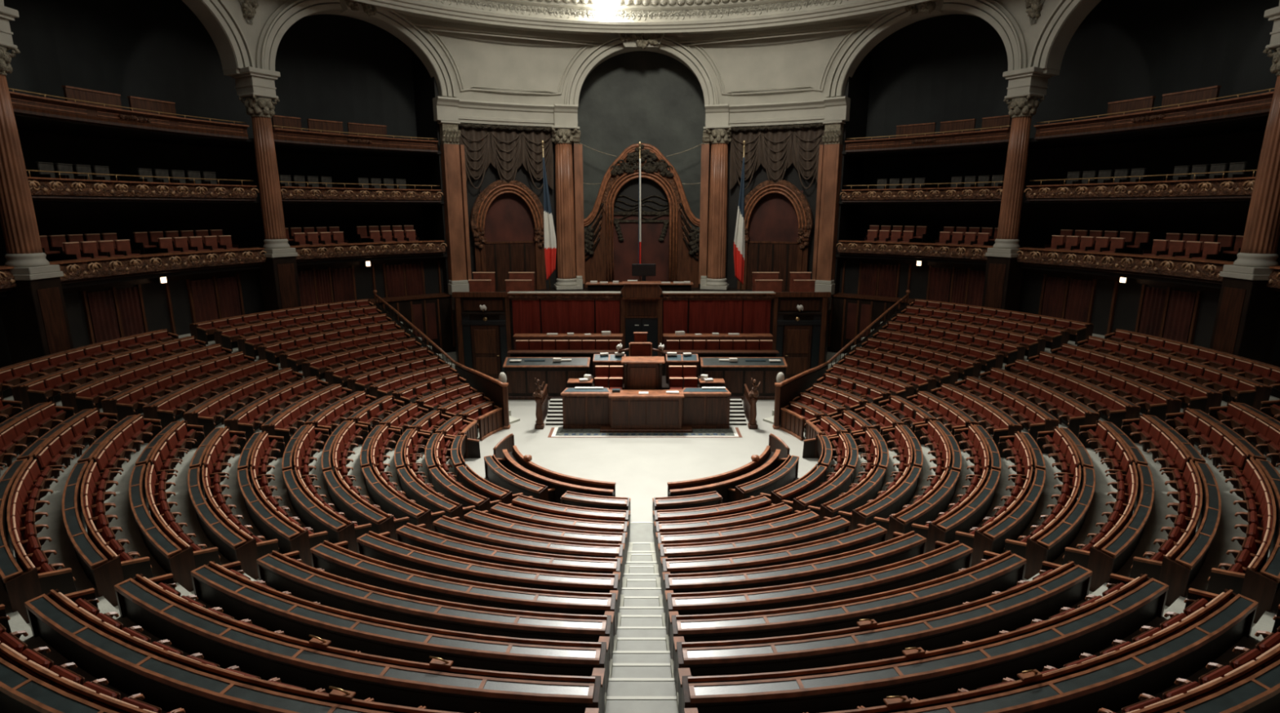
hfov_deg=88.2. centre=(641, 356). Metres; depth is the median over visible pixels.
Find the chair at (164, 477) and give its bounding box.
[148,464,177,484]
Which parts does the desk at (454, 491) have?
edge frame, rail, panel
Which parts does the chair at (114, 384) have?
backrest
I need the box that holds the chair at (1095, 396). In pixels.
[1075,389,1103,412]
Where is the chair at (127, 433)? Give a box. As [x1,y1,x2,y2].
[120,424,152,460]
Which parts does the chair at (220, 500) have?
armrest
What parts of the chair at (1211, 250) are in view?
frame, backrest, frame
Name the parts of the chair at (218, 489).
armrest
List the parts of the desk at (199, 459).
edge frame, rail, panel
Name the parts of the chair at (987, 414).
armrest, backrest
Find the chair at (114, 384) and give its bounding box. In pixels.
[103,376,133,391]
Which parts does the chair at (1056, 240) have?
frame, backrest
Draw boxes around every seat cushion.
[44,251,60,254]
[76,257,91,259]
[111,254,124,257]
[143,245,156,248]
[1126,245,1139,248]
[1158,254,1172,257]
[1191,257,1205,259]
[1222,251,1238,254]
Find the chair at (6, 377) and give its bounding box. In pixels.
[0,369,29,395]
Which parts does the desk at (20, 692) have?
panel, edge frame, rail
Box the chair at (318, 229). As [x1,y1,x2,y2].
[315,226,332,240]
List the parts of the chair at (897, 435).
armrest, backrest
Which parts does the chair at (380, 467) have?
armrest, armrest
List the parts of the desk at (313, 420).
panel, edge frame, rail, panel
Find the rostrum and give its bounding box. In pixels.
[620,281,662,297]
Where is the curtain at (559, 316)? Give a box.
[540,298,594,333]
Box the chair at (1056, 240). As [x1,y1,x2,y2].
[1044,235,1065,248]
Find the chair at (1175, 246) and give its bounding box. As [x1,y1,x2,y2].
[1158,240,1185,257]
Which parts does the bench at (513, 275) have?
rail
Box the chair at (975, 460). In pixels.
[965,450,986,467]
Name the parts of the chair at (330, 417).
backrest, armrest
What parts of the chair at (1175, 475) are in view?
armrest, armrest, backrest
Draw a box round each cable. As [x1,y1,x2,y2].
[579,142,617,156]
[666,142,703,156]
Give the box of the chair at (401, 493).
[386,485,414,501]
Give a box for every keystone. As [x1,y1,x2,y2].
[338,0,377,17]
[617,33,664,50]
[905,0,944,17]
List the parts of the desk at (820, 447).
panel, rail, edge frame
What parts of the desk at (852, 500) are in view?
panel, rail, edge frame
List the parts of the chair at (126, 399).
backrest, armrest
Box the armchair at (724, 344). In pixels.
[720,340,732,350]
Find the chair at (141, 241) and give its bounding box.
[133,231,158,254]
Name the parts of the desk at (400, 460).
edge frame, rail, panel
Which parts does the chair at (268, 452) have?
backrest, armrest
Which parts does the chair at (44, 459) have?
backrest, armrest, armrest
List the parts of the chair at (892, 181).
backrest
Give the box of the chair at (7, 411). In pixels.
[0,397,23,420]
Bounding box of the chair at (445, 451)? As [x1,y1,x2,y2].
[435,442,451,457]
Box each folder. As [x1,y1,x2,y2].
[524,360,545,361]
[612,388,620,392]
[745,360,765,361]
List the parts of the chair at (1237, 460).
armrest, armrest, backrest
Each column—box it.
[0,4,73,364]
[231,66,301,311]
[551,125,580,290]
[702,125,732,290]
[982,66,1051,311]
[1209,5,1279,364]
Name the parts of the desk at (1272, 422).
panel, rail, edge frame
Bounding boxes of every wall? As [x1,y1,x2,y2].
[0,0,424,266]
[0,261,444,368]
[222,0,1059,105]
[369,293,455,354]
[410,48,448,293]
[453,297,830,372]
[466,142,817,288]
[577,50,705,284]
[827,293,913,354]
[834,49,871,294]
[839,261,1279,367]
[858,0,1279,266]
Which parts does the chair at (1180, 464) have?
armrest, armrest, backrest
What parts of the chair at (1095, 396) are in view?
armrest, backrest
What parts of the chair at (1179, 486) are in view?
armrest, armrest, backrest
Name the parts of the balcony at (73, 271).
handrail, underside moulding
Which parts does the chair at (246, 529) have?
backrest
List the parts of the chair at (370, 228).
backrest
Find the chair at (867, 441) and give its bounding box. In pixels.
[853,431,871,453]
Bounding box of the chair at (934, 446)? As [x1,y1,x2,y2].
[924,435,945,458]
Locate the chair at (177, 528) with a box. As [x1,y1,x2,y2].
[155,515,188,536]
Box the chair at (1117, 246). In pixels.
[1102,237,1125,253]
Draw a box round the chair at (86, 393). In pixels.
[76,387,106,408]
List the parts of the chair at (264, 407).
backrest, armrest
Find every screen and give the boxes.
[461,421,477,439]
[477,408,502,440]
[780,408,804,440]
[805,421,822,439]
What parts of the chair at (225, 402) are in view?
backrest, armrest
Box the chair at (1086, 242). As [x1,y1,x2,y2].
[1072,236,1094,251]
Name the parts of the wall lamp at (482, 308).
lamp shade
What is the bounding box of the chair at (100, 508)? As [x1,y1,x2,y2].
[83,495,116,519]
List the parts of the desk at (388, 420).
panel, edge frame, rail, panel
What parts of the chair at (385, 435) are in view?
backrest, armrest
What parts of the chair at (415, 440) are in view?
backrest, armrest, armrest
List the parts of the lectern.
panel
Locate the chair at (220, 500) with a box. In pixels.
[204,487,235,507]
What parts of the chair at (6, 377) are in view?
backrest, armrest, armrest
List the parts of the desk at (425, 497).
edge frame, rail, panel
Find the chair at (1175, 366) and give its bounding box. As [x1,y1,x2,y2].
[1155,359,1186,373]
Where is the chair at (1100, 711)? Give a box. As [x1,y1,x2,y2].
[1097,709,1140,712]
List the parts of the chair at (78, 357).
backrest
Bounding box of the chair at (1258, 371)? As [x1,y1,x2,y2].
[1236,364,1271,381]
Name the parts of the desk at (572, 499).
edge frame, rail, panel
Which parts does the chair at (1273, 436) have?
armrest, backrest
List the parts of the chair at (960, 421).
armrest, backrest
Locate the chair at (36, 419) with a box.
[26,410,62,440]
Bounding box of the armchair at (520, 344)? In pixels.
[515,340,528,350]
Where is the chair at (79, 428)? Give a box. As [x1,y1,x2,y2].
[71,418,106,455]
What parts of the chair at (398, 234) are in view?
backrest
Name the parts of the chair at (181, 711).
armrest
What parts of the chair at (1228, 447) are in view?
armrest, armrest, backrest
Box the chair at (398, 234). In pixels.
[393,230,407,241]
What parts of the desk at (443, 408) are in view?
panel, edge frame, rail, panel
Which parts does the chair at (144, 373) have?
backrest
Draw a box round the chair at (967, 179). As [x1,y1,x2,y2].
[959,176,976,187]
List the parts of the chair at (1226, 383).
armrest, armrest, backrest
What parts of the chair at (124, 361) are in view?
backrest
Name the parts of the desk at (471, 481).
edge frame, rail, panel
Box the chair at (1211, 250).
[1191,241,1220,260]
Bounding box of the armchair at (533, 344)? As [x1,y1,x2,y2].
[528,340,542,350]
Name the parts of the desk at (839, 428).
panel, rail, edge frame, panel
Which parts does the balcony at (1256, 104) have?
underside moulding, handrail, brass rail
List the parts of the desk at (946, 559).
panel, rail, edge frame, panel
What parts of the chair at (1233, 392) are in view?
armrest, backrest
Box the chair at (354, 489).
[340,480,368,497]
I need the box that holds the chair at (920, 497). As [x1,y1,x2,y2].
[904,489,934,508]
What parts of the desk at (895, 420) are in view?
panel, rail, edge frame, panel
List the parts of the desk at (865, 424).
panel, rail, edge frame, panel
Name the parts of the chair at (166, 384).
backrest, armrest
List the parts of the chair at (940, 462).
armrest, backrest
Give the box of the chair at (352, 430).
[346,422,368,449]
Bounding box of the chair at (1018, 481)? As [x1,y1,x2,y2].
[1005,469,1031,489]
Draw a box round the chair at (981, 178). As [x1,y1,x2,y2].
[973,175,990,186]
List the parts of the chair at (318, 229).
backrest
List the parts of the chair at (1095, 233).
backrest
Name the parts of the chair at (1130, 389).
armrest, backrest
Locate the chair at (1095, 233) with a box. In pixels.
[1088,230,1103,246]
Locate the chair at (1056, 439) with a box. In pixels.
[1036,429,1062,462]
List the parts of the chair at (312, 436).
backrest, armrest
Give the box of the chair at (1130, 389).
[1111,382,1140,399]
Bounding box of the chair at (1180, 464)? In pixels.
[1154,450,1186,490]
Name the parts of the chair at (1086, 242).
frame, backrest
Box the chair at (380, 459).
[372,448,390,465]
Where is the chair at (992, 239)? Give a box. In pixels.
[988,227,997,245]
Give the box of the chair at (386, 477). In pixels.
[373,467,396,484]
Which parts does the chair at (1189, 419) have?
armrest, armrest, backrest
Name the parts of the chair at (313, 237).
backrest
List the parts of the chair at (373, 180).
backrest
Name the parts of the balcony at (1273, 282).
handrail, underside moulding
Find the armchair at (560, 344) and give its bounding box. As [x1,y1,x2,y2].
[555,340,568,350]
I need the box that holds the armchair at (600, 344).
[595,340,608,350]
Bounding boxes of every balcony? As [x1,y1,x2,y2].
[0,266,16,292]
[8,88,248,140]
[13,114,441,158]
[26,169,259,201]
[48,247,266,284]
[271,124,438,153]
[279,181,443,202]
[289,240,447,262]
[835,240,993,262]
[840,181,1003,202]
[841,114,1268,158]
[844,124,1011,153]
[1016,247,1234,284]
[1023,169,1257,201]
[1033,88,1274,140]
[1266,266,1279,291]
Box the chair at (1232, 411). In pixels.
[1208,404,1242,423]
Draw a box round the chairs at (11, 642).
[0,300,1279,712]
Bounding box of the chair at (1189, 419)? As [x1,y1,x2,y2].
[1164,410,1198,443]
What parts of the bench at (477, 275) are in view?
rail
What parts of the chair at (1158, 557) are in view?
armrest, backrest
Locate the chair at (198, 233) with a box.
[195,230,208,245]
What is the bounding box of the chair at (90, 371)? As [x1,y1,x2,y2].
[79,364,111,381]
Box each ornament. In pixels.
[523,455,532,462]
[751,454,759,462]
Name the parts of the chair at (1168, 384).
backrest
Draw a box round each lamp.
[158,276,166,284]
[364,261,370,266]
[479,304,487,321]
[498,372,506,382]
[776,372,784,382]
[795,304,803,321]
[916,261,922,266]
[1120,277,1128,284]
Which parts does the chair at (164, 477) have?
backrest, armrest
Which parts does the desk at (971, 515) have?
panel, rail, edge frame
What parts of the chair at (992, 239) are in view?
frame, backrest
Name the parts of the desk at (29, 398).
panel, edge frame, rail, panel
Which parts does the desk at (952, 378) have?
panel, rail, edge frame, panel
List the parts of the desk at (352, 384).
panel, edge frame, rail, panel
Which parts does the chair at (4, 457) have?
armrest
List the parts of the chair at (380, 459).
backrest, armrest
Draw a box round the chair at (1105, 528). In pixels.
[1088,515,1127,537]
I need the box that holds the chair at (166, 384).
[157,376,184,393]
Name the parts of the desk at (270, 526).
joint panel, edge frame, rail, panel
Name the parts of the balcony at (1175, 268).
underside moulding, handrail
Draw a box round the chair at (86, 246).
[80,240,108,257]
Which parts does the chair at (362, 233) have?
frame, backrest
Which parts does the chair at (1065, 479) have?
armrest, backrest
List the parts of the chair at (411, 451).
backrest, armrest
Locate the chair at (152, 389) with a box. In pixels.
[142,382,172,399]
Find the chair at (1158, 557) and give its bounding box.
[1130,546,1181,568]
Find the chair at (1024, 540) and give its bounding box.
[1017,529,1046,542]
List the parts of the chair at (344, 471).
armrest, armrest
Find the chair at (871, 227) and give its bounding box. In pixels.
[866,225,879,237]
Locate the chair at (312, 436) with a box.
[306,426,328,457]
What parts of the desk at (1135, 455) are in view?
panel, rail, edge frame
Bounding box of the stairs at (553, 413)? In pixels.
[541,383,563,425]
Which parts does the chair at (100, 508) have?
backrest, armrest, armrest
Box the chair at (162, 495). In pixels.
[147,484,175,505]
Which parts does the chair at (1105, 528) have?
armrest, backrest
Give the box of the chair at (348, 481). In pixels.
[335,471,360,488]
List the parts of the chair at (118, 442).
backrest, armrest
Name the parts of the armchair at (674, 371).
rail, seat, backrest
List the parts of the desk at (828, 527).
panel, rail, edge frame, panel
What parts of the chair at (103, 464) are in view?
backrest, armrest, armrest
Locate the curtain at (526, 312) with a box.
[511,298,540,335]
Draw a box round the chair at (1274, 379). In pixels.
[1253,369,1279,388]
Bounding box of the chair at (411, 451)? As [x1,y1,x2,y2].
[406,439,425,457]
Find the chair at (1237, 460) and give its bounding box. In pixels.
[1208,447,1245,488]
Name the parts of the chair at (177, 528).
backrest, armrest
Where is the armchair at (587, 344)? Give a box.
[582,340,595,350]
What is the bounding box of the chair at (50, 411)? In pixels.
[40,404,75,424]
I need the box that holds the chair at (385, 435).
[380,426,400,455]
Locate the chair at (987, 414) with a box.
[970,406,993,431]
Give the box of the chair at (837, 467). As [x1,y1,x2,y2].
[827,457,848,475]
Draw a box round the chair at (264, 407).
[257,400,281,422]
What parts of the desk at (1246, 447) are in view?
panel, rail, edge frame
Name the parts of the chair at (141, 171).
frame, backrest, frame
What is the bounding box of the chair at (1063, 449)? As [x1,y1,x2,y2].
[1043,437,1069,472]
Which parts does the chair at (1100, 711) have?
armrest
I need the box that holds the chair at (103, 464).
[96,450,128,490]
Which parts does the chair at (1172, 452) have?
armrest, backrest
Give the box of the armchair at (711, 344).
[706,340,719,350]
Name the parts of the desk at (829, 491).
panel, rail, edge frame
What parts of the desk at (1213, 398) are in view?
panel, rail, edge frame, panel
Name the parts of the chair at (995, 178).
backrest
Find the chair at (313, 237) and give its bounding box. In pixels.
[306,232,323,244]
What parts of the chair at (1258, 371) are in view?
armrest, backrest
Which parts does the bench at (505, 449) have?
rail, rail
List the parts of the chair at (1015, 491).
armrest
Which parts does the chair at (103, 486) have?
backrest, armrest, armrest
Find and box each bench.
[62,85,122,109]
[127,96,176,116]
[271,115,301,130]
[306,118,343,134]
[346,122,386,137]
[467,280,491,292]
[472,271,495,292]
[493,433,615,504]
[504,280,532,292]
[508,271,534,291]
[666,433,790,504]
[751,271,779,291]
[755,280,782,292]
[789,271,811,292]
[793,280,816,292]
[895,122,936,137]
[939,118,976,134]
[981,115,1011,130]
[1106,96,1155,116]
[1160,85,1221,109]
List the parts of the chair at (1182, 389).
armrest, backrest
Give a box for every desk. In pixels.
[0,328,178,398]
[0,395,23,423]
[0,401,75,466]
[0,457,76,624]
[0,604,151,712]
[11,336,205,410]
[16,408,118,470]
[24,588,599,712]
[60,343,231,414]
[62,459,153,607]
[77,413,162,465]
[101,351,254,422]
[114,573,604,712]
[128,462,220,592]
[134,420,205,466]
[142,359,278,429]
[183,367,303,437]
[187,465,279,580]
[189,298,373,345]
[189,426,246,469]
[191,560,609,694]
[213,306,382,351]
[223,376,328,442]
[236,313,391,359]
[237,431,284,486]
[237,466,328,567]
[256,550,614,661]
[257,321,400,364]
[261,383,352,448]
[279,329,410,372]
[281,424,328,482]
[282,467,372,553]
[301,337,422,380]
[305,391,376,436]
[309,540,618,636]
[321,420,368,492]
[323,468,408,540]
[324,346,434,387]
[346,355,445,395]
[346,395,404,433]
[355,531,621,613]
[360,424,400,488]
[361,465,444,531]
[368,364,457,399]
[378,403,428,435]
[391,373,466,405]
[394,428,430,487]
[395,523,622,595]
[396,466,475,522]
[408,410,451,437]
[414,383,477,413]
[424,432,454,484]
[429,466,502,514]
[431,515,625,577]
[435,416,471,438]
[436,392,490,417]
[450,434,480,482]
[456,463,523,504]
[457,401,498,437]
[463,509,627,564]
[484,454,555,502]
[489,502,629,553]
[502,357,590,399]
[506,350,620,376]
[511,494,630,538]
[560,387,731,432]
[560,491,631,515]
[585,282,693,296]
[592,354,626,382]
[652,491,722,517]
[652,494,771,540]
[653,502,793,553]
[655,509,819,564]
[657,515,850,577]
[660,523,887,595]
[662,350,779,376]
[662,531,927,613]
[664,540,973,636]
[665,354,698,382]
[668,550,1026,660]
[673,560,1092,695]
[678,573,1168,712]
[684,588,1258,712]
[699,357,787,399]
[727,454,799,502]
[760,464,826,504]
[781,466,853,514]
[783,401,825,437]
[792,392,845,417]
[802,434,832,482]
[804,383,868,413]
[807,466,885,522]
[811,416,848,437]
[816,373,891,405]
[826,364,914,399]
[828,432,857,488]
[831,410,874,437]
[837,355,936,395]
[838,465,921,531]
[848,346,958,387]
[853,428,888,486]
[854,403,903,435]
[861,337,981,380]
[872,329,1004,372]
[873,468,959,541]
[878,395,936,433]
[882,321,1025,364]
[882,424,923,487]
[891,313,1045,359]
[901,306,1069,351]
[906,391,977,435]
[909,298,1093,345]
[911,467,1000,553]
[914,420,961,491]
[930,383,1022,448]
[954,424,1000,480]
[954,466,1045,567]
[955,376,1059,442]
[979,367,1099,437]
[997,431,1045,488]
[1003,465,1095,580]
[1004,359,1140,429]
[1028,351,1182,422]
[1035,426,1093,468]
[1051,343,1222,414]
[1062,462,1154,592]
[1076,336,1271,410]
[1077,420,1147,466]
[1104,328,1279,399]
[1120,413,1205,467]
[1129,459,1221,607]
[1131,604,1279,712]
[1164,408,1266,471]
[1206,457,1279,624]
[1208,401,1279,466]
[1259,399,1279,422]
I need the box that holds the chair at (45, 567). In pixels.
[20,556,75,581]
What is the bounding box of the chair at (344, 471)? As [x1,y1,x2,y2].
[333,459,355,479]
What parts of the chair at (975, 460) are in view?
armrest, backrest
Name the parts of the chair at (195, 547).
backrest, armrest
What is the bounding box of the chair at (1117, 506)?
[1105,493,1136,515]
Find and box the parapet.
[506,291,775,298]
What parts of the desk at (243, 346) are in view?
panel, edge frame, rail, panel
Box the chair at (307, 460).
[295,450,317,467]
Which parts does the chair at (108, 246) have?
backrest, frame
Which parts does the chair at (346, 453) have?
backrest, armrest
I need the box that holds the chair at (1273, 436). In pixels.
[1244,426,1279,464]
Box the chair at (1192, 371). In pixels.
[1172,364,1204,381]
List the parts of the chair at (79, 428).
backrest, armrest, armrest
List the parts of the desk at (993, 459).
panel, rail, edge frame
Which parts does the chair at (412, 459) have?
backrest, armrest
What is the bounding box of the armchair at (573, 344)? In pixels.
[568,340,582,350]
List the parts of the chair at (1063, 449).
armrest, backrest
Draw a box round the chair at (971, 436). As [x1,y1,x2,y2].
[953,426,976,457]
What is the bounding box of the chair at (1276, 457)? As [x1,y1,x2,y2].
[1266,452,1279,466]
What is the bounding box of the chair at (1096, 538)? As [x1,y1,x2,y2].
[1077,526,1119,547]
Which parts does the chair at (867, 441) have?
armrest, backrest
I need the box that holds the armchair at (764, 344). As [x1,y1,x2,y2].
[759,340,772,350]
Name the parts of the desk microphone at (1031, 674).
stem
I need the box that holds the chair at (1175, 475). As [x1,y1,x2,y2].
[1160,462,1194,492]
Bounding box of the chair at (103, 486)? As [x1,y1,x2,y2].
[85,472,118,495]
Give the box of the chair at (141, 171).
[137,168,161,182]
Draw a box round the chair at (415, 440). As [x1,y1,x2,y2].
[410,431,429,453]
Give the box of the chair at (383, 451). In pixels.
[373,440,391,457]
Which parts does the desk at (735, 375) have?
baseboard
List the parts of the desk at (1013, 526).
panel, rail, edge frame, joint panel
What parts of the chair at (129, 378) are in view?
backrest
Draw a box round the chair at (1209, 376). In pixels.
[1187,368,1221,387]
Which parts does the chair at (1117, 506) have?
armrest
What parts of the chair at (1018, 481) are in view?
armrest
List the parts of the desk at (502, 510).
panel, edge frame, rail, panel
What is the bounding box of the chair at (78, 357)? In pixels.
[66,349,96,364]
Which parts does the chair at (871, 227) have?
backrest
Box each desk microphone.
[308,635,331,647]
[328,686,355,700]
[429,656,453,668]
[857,619,877,627]
[883,696,911,707]
[902,647,925,657]
[1017,669,1042,681]
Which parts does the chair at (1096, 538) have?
armrest, backrest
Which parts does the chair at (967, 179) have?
backrest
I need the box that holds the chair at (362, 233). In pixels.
[355,226,369,243]
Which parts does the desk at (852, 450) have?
panel, rail, edge frame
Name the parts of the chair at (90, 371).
backrest, armrest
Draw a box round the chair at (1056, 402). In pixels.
[1038,395,1064,420]
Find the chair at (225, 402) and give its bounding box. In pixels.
[217,395,244,419]
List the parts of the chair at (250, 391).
backrest, armrest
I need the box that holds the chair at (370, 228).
[368,226,382,238]
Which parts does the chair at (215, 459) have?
backrest, armrest, armrest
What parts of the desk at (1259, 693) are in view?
rail, edge frame, panel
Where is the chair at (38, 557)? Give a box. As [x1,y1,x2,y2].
[13,542,62,569]
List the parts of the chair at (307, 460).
backrest, armrest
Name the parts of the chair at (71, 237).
backrest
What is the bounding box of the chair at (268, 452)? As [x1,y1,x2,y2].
[256,441,279,460]
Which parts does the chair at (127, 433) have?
backrest, armrest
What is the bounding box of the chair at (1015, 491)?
[1002,480,1030,499]
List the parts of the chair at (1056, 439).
armrest, backrest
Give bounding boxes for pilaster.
[437,120,471,295]
[572,126,585,289]
[698,126,710,289]
[812,120,845,295]
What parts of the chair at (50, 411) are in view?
backrest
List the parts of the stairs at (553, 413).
balustrade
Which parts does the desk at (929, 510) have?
panel, rail, edge frame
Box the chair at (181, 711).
[142,708,186,712]
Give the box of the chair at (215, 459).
[208,446,235,472]
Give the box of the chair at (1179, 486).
[1164,472,1197,495]
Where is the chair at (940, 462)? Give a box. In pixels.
[929,452,948,468]
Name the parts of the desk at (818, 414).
panel, rail, edge frame, panel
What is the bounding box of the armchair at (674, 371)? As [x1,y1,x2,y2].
[668,365,682,386]
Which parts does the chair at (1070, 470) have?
armrest, armrest, backrest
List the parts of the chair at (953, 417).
armrest, backrest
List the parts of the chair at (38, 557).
backrest, armrest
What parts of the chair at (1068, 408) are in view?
armrest, backrest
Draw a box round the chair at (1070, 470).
[1052,456,1077,477]
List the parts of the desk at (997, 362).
panel, rail, edge frame, panel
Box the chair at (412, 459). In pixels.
[405,448,422,465]
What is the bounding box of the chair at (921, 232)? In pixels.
[912,226,926,243]
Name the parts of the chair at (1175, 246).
frame, backrest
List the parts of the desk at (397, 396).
panel, edge frame, rail, panel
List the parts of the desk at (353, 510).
edge frame, rail, panel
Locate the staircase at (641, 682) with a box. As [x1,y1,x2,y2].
[604,522,678,712]
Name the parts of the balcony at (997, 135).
underside moulding, handrail, brass rail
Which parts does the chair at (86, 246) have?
backrest, frame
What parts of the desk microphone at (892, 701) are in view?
stem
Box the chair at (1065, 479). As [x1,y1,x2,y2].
[1053,467,1079,487]
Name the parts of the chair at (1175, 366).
armrest, backrest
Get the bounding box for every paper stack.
[546,333,557,335]
[552,357,561,361]
[560,359,571,361]
[574,386,603,389]
[578,377,588,382]
[583,374,591,381]
[600,352,608,355]
[601,331,610,335]
[614,352,624,355]
[639,391,648,394]
[666,352,676,355]
[666,391,679,394]
[675,331,684,335]
[683,352,691,355]
[700,374,707,380]
[702,386,725,389]
[703,377,713,382]
[719,359,728,361]
[728,333,739,335]
[728,357,737,361]
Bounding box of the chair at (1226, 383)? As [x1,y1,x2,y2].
[1204,374,1239,402]
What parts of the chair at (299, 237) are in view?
frame, backrest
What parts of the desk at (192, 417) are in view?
panel, edge frame, rail, panel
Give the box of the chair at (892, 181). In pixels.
[885,178,900,188]
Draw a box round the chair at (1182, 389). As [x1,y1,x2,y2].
[1163,382,1194,408]
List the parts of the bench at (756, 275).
rail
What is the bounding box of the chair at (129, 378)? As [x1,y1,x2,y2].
[118,371,146,386]
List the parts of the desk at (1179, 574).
panel, rail, edge frame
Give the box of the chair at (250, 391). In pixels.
[241,383,266,404]
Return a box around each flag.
[541,140,556,291]
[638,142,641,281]
[733,140,745,291]
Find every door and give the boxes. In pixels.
[471,325,501,378]
[625,318,657,356]
[782,325,812,378]
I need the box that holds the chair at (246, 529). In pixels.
[224,519,263,539]
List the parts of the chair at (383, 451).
backrest, armrest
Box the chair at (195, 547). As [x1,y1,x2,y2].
[173,537,220,559]
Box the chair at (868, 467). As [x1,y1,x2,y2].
[857,457,878,476]
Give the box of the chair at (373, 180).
[370,177,385,188]
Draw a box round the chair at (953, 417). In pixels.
[936,409,958,428]
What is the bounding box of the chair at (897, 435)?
[881,426,902,448]
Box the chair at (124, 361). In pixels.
[113,354,142,369]
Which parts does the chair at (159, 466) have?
backrest, armrest, armrest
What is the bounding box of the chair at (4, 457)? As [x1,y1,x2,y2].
[0,451,16,466]
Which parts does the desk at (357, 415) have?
panel, edge frame, rail, panel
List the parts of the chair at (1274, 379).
armrest, backrest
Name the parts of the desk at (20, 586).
edge frame, rail, panel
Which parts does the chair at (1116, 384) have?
armrest, backrest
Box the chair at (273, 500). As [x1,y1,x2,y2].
[257,489,288,508]
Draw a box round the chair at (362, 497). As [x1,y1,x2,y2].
[348,489,378,508]
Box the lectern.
[621,356,665,389]
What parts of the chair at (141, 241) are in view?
frame, backrest, frame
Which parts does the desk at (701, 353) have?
sill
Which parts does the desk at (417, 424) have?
panel, edge frame, rail, panel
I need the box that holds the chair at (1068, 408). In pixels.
[1048,400,1075,425]
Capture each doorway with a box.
[470,180,546,291]
[583,142,699,287]
[735,180,813,291]
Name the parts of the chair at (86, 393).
backrest, armrest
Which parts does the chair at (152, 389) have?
backrest, armrest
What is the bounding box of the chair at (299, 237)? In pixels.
[293,232,311,245]
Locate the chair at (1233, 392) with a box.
[1220,381,1254,402]
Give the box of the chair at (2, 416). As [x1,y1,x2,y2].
[0,414,7,420]
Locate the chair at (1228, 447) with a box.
[1199,436,1235,476]
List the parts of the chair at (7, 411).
armrest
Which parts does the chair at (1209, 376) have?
armrest, backrest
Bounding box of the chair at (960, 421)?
[944,416,964,433]
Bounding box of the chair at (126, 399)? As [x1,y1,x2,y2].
[116,394,146,415]
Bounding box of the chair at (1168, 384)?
[1149,376,1179,391]
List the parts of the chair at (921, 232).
backrest, frame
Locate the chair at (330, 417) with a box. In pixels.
[324,409,346,428]
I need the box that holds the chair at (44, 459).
[36,447,74,488]
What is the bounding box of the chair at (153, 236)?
[148,231,163,253]
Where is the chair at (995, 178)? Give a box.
[986,174,1004,186]
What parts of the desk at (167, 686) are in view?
panel, edge frame, panel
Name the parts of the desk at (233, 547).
edge frame, rail, panel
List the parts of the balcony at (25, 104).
brass rail, handrail, underside moulding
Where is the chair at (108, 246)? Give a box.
[97,240,124,257]
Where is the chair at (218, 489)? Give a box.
[203,477,231,497]
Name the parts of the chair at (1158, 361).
backrest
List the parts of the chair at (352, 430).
backrest, armrest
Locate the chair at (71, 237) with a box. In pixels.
[66,234,83,252]
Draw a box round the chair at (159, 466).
[152,452,182,481]
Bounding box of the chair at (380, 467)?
[370,457,391,475]
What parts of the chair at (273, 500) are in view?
armrest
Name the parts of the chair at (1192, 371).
armrest, backrest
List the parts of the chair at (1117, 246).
frame, backrest, frame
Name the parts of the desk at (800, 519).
panel, rail, edge frame, panel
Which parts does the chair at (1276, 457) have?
armrest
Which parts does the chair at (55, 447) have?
backrest, armrest, armrest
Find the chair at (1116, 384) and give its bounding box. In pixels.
[1097,376,1125,391]
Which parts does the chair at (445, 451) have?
backrest, armrest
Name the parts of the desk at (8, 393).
edge frame, rail, panel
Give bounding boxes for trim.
[0,0,255,70]
[62,257,443,344]
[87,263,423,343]
[239,0,258,24]
[255,0,457,97]
[338,0,944,35]
[403,22,611,95]
[432,96,577,127]
[452,292,511,373]
[457,122,551,131]
[488,0,794,10]
[564,34,718,106]
[620,296,662,356]
[672,22,879,95]
[705,96,850,127]
[731,122,825,131]
[772,292,831,368]
[826,0,1027,97]
[840,257,1220,344]
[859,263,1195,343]
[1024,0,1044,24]
[1027,0,1279,70]
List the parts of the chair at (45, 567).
backrest, armrest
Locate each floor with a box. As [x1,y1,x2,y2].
[0,253,448,297]
[0,329,412,712]
[0,337,422,669]
[3,333,215,400]
[32,199,444,204]
[55,321,402,406]
[74,345,606,712]
[138,353,612,678]
[195,361,617,651]
[244,394,621,626]
[308,431,995,607]
[326,430,937,587]
[382,448,629,573]
[416,409,631,561]
[428,416,632,551]
[439,351,844,380]
[451,284,831,314]
[463,400,818,522]
[649,416,854,551]
[651,409,884,561]
[653,448,899,573]
[662,394,1030,626]
[666,361,1087,651]
[670,353,1133,678]
[676,345,1208,711]
[835,253,1279,297]
[838,199,1250,204]
[861,337,1269,669]
[871,328,1279,712]
[879,321,1227,406]
[1067,333,1279,400]
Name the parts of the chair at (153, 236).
backrest, frame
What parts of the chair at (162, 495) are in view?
backrest, armrest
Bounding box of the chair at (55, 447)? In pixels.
[47,436,84,476]
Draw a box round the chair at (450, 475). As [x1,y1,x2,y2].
[440,468,462,485]
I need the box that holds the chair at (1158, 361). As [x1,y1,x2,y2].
[1140,354,1169,369]
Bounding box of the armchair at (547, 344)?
[542,340,555,350]
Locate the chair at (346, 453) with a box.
[334,444,355,461]
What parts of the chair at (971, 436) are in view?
armrest, backrest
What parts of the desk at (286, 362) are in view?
panel, edge frame, rail, panel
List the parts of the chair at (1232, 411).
backrest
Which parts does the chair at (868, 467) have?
armrest, armrest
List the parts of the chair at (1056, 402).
armrest, backrest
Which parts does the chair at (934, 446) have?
armrest, backrest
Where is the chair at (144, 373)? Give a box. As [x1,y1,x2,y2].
[133,366,160,380]
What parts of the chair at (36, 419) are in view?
backrest, armrest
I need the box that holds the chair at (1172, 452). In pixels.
[1147,440,1179,479]
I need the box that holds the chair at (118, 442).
[111,432,143,468]

